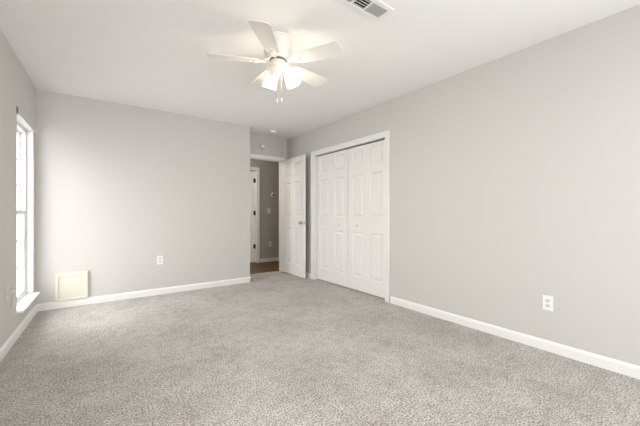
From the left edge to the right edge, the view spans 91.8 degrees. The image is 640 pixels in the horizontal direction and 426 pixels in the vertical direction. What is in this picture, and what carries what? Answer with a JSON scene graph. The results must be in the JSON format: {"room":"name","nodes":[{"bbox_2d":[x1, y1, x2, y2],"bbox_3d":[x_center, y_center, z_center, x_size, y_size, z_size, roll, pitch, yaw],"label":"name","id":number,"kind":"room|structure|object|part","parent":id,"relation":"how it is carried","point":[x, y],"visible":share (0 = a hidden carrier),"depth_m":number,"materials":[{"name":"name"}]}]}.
{"room":"empty bedroom","nodes":[
{"label":"empty bedroom","id":0,"kind":"room"},
{"bbox_2d":[0,29,35,347],"bbox_3d":[-1.585,-0.140,1.018,0.150,2.440,5.700,0,0,-34],"label":"wall","id":1,"kind":"structure","parent":0,"point":[17,89],"depth_m":2.52,"materials":[{"name":"grey paint"}]},
{"bbox_2d":[6,286,8,301],"bbox_3d":[-2.456,0.635,2.439,0.009,0.115,0.070,0,0,-34],"label":"wall outlet","id":2,"kind":"object","parent":1,"relation":"attached to","point":[7,287],"visible":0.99,"depth_m":2.42,"materials":[{"name":"grey plastic"}]},
{"bbox_2d":[8,288,15,307],"bbox_3d":[-2.437,0.676,2.452,0.037,0.149,0.036,0,0,-34],"label":"plug adapter","id":3,"kind":"object","parent":2,"relation":"attached to","point":[12,291],"visible":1,"depth_m":2.45,"materials":[{"name":"grey plastic"}]},
{"bbox_2d":[0,304,37,361],"bbox_3d":[-1.534,1.039,1.088,0.014,0.082,5.600,0,0,-34],"label":"baseboard","id":4,"kind":"structure","parent":1,"relation":"attached to","point":[11,340],"depth_m":2.65,"materials":[{"name":"white paint"}]},
{"bbox_2d":[16,106,36,133],"bbox_3d":[-2.843,-0.891,3.019,0.021,0.072,0.812,0,0,-34],"label":"blind headrail","id":5,"kind":"object","parent":1,"relation":"attached to","point":[19,111],"visible":1,"depth_m":2.93,"materials":[{"name":"grey plastic"}]},
{"bbox_2d":[16,115,39,313],"bbox_3d":[-2.876,-0.003,2.958,0.198,1.744,0.771,0,0,-34],"label":"window","id":6,"kind":"structure","parent":1,"relation":"in","point":[25,295],"depth_m":3.21,"materials":[{"name":"white plastic"}]},
{"bbox_3d":[-2.927,-0.415,2.924,0.030,0.860,0.671,0,0,-34],"label":"sash","id":7,"kind":"part","parent":6,"relation":"part of","materials":[{"name":"white plastic"}]},
{"bbox_3d":[-2.897,0.405,2.944,0.030,0.860,0.671,0,0,-34],"label":"sash","id":8,"kind":"part","parent":6,"relation":"part of","materials":[{"name":"white plastic"}]},
{"bbox_3d":[-2.837,0.858,2.985,0.104,0.022,0.771,0,0,-34],"label":"sill","id":9,"kind":"part","parent":6,"relation":"part of","materials":[{"name":"white paint"}]},
{"bbox_2d":[36,89,249,303],"bbox_3d":[-2.293,-0.140,4.263,2.636,2.440,0.436,0,0,-36],"label":"wall","id":10,"kind":"structure","parent":0,"point":[120,188],"depth_m":3.96,"materials":[{"name":"grey paint"}]},
{"bbox_2d":[55,271,87,301],"bbox_3d":[-2.858,0.839,3.571,0.296,0.317,0.024,0,0,-36],"label":"access panel","id":11,"kind":"object","parent":10,"relation":"attached to","point":[68,285],"visible":1,"depth_m":3.56,"materials":[{"name":"beige"}]},
{"bbox_2d":[37,277,250,310],"bbox_3d":[-2.095,1.039,4.128,2.500,0.082,0.014,0,0,-36],"label":"baseboard","id":12,"kind":"structure","parent":10,"relation":"attached to","point":[136,294],"depth_m":3.94,"materials":[{"name":"white paint"}]},
{"bbox_2d":[157,256,162,264],"bbox_3d":[-2.121,0.624,4.112,0.070,0.115,0.009,0,0,-36],"label":"wall outlet","id":13,"kind":"object","parent":10,"relation":"attached to","point":[159,258],"visible":1,"depth_m":4.11,"materials":[{"name":"white plastic"}]},
{"bbox_2d":[250,159,278,258],"bbox_3d":[-1.744,-0.140,6.512,4.200,2.440,0.120,0,0,-36],"label":"wall","id":14,"kind":"structure","parent":0,"point":[269,170],"depth_m":6.87,"materials":[{"name":"grey paint"}]},
{"bbox_2d":[250,171,255,262],"bbox_3d":[-1.714,0.077,6.545,0.745,1.985,0.056,0,0,-36],"label":"hall door","id":15,"kind":"structure","parent":14,"relation":"in","point":[252,173],"depth_m":6.72,"materials":[{"name":"white paint"}]},
{"bbox_2d":[250,167,259,262],"bbox_3d":[-1.706,0.047,6.527,0.872,2.066,0.142,0,0,-36],"label":"trim","id":16,"kind":"structure","parent":14,"relation":"attached to","point":[256,169],"depth_m":6.71,"materials":[{"name":"white paint"}]},
{"bbox_2d":[260,257,278,262],"bbox_3d":[-0.694,1.039,7.188,1.506,0.082,0.014,0,0,-36],"label":"baseboard","id":17,"kind":"structure","parent":14,"relation":"attached to","point":[274,258],"depth_m":6.87,"materials":[{"name":"white paint"}]},
{"bbox_2d":[250,134,286,159],"bbox_3d":[-1.066,-0.140,5.492,1.034,2.440,0.120,0,0,-36],"label":"wall","id":18,"kind":"structure","parent":0,"point":[275,147],"depth_m":5.53,"materials":[{"name":"grey paint"}]},
{"bbox_2d":[250,154,284,271],"bbox_3d":[-1.021,0.034,5.511,0.846,2.093,0.142,0,0,-36],"label":"door frame","id":19,"kind":"structure","parent":18,"relation":"in","point":[252,156],"depth_m":5.70,"materials":[{"name":"white paint"}]},
{"bbox_2d":[282,155,306,277],"bbox_3d":[-0.462,0.057,5.372,0.149,2.018,0.770,0,0,-35],"label":"entry door","id":20,"kind":"structure","parent":19,"relation":"attached to","point":[294,222],"depth_m":5.32,"materials":[{"name":"white paint"}]},
{"bbox_2d":[0,261,639,425],"bbox_3d":[-0.040,1.130,3.265,5.440,0.100,7.640,0,0,-36],"label":"floor","id":21,"kind":"structure","parent":0,"point":[276,348],"depth_m":2.14,"materials":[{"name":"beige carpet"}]},
{"bbox_2d":[0,0,639,139],"bbox_3d":[-0.040,-1.410,3.265,5.440,0.100,7.640,0,0,-36],"label":"ceiling","id":22,"kind":"structure","parent":0,"point":[150,54],"depth_m":2.50,"materials":[{"name":"white paint"}]},
{"bbox_2d":[206,20,343,102],"bbox_3d":[-0.335,-1.111,2.462,1.034,0.497,1.015,0,0,-36],"label":"ceiling fan","id":23,"kind":"object","parent":22,"relation":"hanging from","point":[277,45],"visible":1,"depth_m":2.35,"materials":[{"name":"white wood"}]},
{"bbox_3d":[-0.662,-1.182,2.365,0.381,0.006,0.150,0,12,-12],"label":"blade","id":24,"kind":"part","parent":23,"relation":"part of","materials":[{"name":"white wood"}]},
{"bbox_3d":[-0.501,-1.182,2.731,0.150,0.006,0.381,-14,7,-30],"label":"blade","id":25,"kind":"part","parent":23,"relation":"part of","materials":[{"name":"white wood"}]},
{"bbox_3d":[-0.363,-1.182,2.099,0.150,0.006,0.381,12,1,6],"label":"blade","id":26,"kind":"part","parent":23,"relation":"part of","materials":[{"name":"white wood"}]},
{"bbox_3d":[-0.407,-1.062,2.521,0.112,0.136,0.125,0,0,-43],"label":"lamp shade","id":27,"kind":"part","parent":23,"relation":"part of","materials":[{"name":"white glass"}]},
{"bbox_3d":[-0.359,-1.062,2.328,0.112,0.136,0.125,0,0,15],"label":"lamp shade","id":28,"kind":"part","parent":23,"relation":"part of","materials":[{"name":"white glass"}]},
{"bbox_3d":[-0.355,-1.076,2.342,0.052,0.089,0.066,0,0,15],"label":"bulb","id":29,"kind":"part","parent":23,"relation":"part of","materials":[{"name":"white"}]},
{"bbox_3d":[-0.221,-1.062,2.470,0.125,0.136,0.112,0,0,-17],"label":"lamp shade","id":30,"kind":"part","parent":23,"relation":"part of","materials":[{"name":"white glass"}]},
{"bbox_3d":[-0.103,-1.182,2.692,0.150,0.006,0.381,-16,-10,41],"label":"blade","id":31,"kind":"part","parent":23,"relation":"part of","materials":[{"name":"white wood"}]},
{"bbox_3d":[-0.018,-1.182,2.301,0.381,0.006,0.150,0,-12,24],"label":"blade","id":32,"kind":"part","parent":23,"relation":"part of","materials":[{"name":"white wood"}]},
{"bbox_2d":[337,0,393,20],"bbox_3d":[0.271,-1.356,1.999,0.450,0.008,0.153,0,0,-36],"label":"ceiling vent","id":33,"kind":"object","parent":22,"relation":"in","point":[376,10],"visible":1,"depth_m":2.04,"materials":[{"name":"white metal"}]},
{"bbox_2d":[287,4,639,365],"bbox_3d":[1.208,-0.140,3.331,0.120,2.440,6.286,0,0,-36],"label":"wall","id":34,"kind":"structure","parent":0,"point":[515,177],"depth_m":2.54,"materials":[{"name":"grey paint"}]},
{"bbox_2d":[318,149,347,286],"bbox_3d":[0.181,0.075,4.748,0.068,1.985,0.749,0,0,-36],"label":"closet door","id":35,"kind":"structure","parent":34,"relation":"in","point":[332,167],"depth_m":4.71,"materials":[{"name":"white paint"}]},
{"bbox_2d":[311,130,389,302],"bbox_3d":[0.396,0.041,4.436,0.142,2.078,1.659,0,0,-36],"label":"trim","id":36,"kind":"structure","parent":34,"relation":"attached to","point":[385,135],"depth_m":4.29,"materials":[{"name":"white paint"}]},
{"bbox_2d":[317,139,384,156],"bbox_3d":[0.415,-0.924,4.449,0.028,0.013,1.523,0,0,-36],"label":"closet track","id":37,"kind":"object","parent":34,"relation":"attached to","point":[381,139],"visible":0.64,"depth_m":4.34,"materials":[{"name":"grey"}]},
{"bbox_2d":[348,140,384,297],"bbox_3d":[0.625,0.075,4.134,0.068,1.985,0.749,0,0,-36],"label":"closet door","id":38,"kind":"structure","parent":34,"relation":"in","point":[366,163],"depth_m":4.14,"materials":[{"name":"white paint"}]},
{"bbox_2d":[390,296,639,379],"bbox_3d":[1.877,1.039,2.291,0.014,0.082,3.516,0,0,-36],"label":"baseboard","id":39,"kind":"structure","parent":34,"relation":"attached to","point":[631,370],"depth_m":2.50,"materials":[{"name":"white paint"}]},
{"bbox_2d":[543,295,552,310],"bbox_3d":[1.783,0.705,2.426,0.009,0.115,0.070,0,0,-36],"label":"wall outlet","id":40,"kind":"object","parent":34,"relation":"attached to","point":[547,300],"visible":1,"depth_m":2.42,"materials":[{"name":"white plastic"}]}
]}

